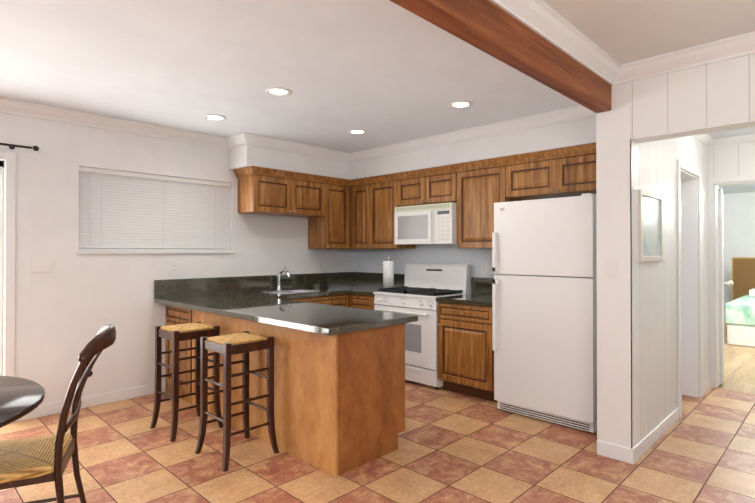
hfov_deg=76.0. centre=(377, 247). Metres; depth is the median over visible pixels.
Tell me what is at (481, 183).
upper cabinet
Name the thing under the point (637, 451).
baseboard
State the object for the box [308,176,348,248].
upper cabinet
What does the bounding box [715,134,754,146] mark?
crown molding
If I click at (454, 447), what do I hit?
floor
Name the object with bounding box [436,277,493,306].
countertop
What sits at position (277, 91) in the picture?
recessed light
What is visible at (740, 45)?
crown molding
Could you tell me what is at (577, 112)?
crown molding
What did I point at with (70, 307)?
wall
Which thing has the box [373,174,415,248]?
upper cabinet
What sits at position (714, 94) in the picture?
wall
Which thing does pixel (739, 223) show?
wall
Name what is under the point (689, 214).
doors
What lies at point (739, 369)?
floor
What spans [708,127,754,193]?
ceiling
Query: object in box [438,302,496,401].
base cabinet
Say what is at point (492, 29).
wood ceiling beam
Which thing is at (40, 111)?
crown molding
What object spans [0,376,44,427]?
round dining table
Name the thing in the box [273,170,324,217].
upper cabinet
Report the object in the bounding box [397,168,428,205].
upper cabinet
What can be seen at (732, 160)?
wall
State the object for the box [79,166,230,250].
window blind slats
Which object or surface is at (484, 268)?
outlet
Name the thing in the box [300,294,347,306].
base cabinet
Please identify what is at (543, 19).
crown molding
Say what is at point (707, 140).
crown molding
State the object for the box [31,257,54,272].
light switch
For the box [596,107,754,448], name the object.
door frame
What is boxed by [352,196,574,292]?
wall
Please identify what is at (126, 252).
window sill
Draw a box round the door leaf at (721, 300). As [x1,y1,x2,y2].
[719,188,733,383]
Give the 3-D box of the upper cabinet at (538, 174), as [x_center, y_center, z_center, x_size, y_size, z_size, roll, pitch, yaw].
[1.501,-0.657,4.442,0.543,0.378,0.327,0,-1,44]
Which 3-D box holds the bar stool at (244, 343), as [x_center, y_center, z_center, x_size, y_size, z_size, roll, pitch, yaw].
[-0.948,0.989,3.263,0.404,0.789,0.404,0,-1,44]
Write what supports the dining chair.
on the floor at (454, 447)
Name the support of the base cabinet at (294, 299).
on the floor at (454, 447)
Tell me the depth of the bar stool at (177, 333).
3.71 m
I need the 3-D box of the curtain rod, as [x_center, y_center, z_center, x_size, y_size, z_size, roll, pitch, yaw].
[-3.592,-0.808,3.074,0.095,0.044,2.387,0,-1,44]
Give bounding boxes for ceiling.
[0,0,754,152]
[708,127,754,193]
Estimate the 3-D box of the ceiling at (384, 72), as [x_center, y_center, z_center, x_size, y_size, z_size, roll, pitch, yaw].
[-0.631,-1.230,1.277,7.150,0.100,8.150,0,-1,44]
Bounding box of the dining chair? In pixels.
[0,324,115,502]
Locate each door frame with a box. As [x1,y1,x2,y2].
[0,151,15,422]
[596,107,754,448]
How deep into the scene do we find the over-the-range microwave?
5.08 m
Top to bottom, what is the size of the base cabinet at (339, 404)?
0.870 m
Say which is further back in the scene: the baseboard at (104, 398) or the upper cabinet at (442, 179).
the upper cabinet at (442, 179)
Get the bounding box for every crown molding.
[0,97,235,148]
[236,132,351,161]
[348,105,595,162]
[489,0,624,85]
[625,31,754,82]
[693,133,714,146]
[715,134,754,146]
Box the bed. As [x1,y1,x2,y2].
[725,257,754,346]
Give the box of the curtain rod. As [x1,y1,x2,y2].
[0,143,38,150]
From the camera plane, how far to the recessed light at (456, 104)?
3.91 m
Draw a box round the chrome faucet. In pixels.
[276,267,289,290]
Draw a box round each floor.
[0,380,754,502]
[717,321,754,393]
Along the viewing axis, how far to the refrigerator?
3.81 m
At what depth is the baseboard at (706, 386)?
4.66 m
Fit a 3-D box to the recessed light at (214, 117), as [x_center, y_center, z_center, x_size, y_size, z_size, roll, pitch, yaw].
[-1.442,-1.156,4.287,0.193,0.010,0.193,0,0,14]
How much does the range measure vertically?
1.220 m
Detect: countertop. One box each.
[154,276,417,335]
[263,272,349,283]
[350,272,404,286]
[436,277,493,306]
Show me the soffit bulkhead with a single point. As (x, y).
(570, 133)
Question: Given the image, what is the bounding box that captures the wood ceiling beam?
[390,0,610,112]
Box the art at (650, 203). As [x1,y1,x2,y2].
[642,195,659,256]
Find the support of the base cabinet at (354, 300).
on the floor at (454, 447)
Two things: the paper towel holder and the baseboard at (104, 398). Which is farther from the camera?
the paper towel holder
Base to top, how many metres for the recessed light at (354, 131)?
0.010 m
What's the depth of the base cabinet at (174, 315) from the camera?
4.45 m
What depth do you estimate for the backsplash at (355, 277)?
6.18 m
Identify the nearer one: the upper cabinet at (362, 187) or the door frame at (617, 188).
the door frame at (617, 188)
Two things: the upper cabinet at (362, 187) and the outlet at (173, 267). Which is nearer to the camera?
the outlet at (173, 267)
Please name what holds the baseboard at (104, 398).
attached to the wall at (70, 307)
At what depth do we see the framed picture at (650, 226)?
3.35 m
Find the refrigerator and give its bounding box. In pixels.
[492,193,596,432]
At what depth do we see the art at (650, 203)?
3.37 m
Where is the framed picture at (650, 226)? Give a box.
[638,189,662,261]
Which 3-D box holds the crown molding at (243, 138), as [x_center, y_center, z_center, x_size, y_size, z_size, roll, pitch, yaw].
[-0.866,-1.103,5.362,0.082,0.096,1.432,0,-1,44]
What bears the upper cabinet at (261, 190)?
attached to the wall at (70, 307)
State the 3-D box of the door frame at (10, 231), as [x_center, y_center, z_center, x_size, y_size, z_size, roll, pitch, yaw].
[-3.631,0.310,3.170,0.138,2.145,2.010,0,-1,44]
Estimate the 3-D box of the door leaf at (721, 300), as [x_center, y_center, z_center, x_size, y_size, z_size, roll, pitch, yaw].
[3.706,0.392,5.216,0.145,1.990,0.758,0,-1,44]
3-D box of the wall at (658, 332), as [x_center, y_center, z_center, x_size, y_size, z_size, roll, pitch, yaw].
[2.402,0.114,4.050,0.212,2.550,2.430,0,-1,44]
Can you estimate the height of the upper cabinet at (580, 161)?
0.378 m
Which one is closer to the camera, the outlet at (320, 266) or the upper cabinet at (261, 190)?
the upper cabinet at (261, 190)
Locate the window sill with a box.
[77,248,233,253]
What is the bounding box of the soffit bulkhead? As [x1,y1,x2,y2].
[229,116,595,179]
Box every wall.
[0,112,351,404]
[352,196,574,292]
[596,82,708,440]
[630,54,754,138]
[709,142,754,309]
[723,192,754,320]
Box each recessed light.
[203,114,225,120]
[265,87,291,95]
[348,129,366,134]
[449,100,472,108]
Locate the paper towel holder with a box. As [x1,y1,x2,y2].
[383,256,393,287]
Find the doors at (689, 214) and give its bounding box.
[677,159,754,417]
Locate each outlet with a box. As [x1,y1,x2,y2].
[168,262,179,274]
[318,262,322,270]
[481,263,487,274]
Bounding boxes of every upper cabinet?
[237,166,284,214]
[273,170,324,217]
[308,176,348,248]
[353,178,372,248]
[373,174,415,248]
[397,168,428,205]
[429,164,456,203]
[453,156,512,247]
[505,147,572,200]
[565,142,595,195]
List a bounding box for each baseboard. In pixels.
[15,382,164,421]
[629,407,678,463]
[702,378,710,395]
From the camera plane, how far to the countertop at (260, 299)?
4.33 m
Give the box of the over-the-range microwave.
[394,202,456,244]
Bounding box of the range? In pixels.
[373,263,470,388]
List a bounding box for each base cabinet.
[165,305,188,401]
[189,309,404,476]
[284,298,299,300]
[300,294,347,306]
[348,294,374,309]
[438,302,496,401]
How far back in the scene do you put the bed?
7.02 m
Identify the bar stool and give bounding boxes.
[150,322,222,441]
[195,331,278,471]

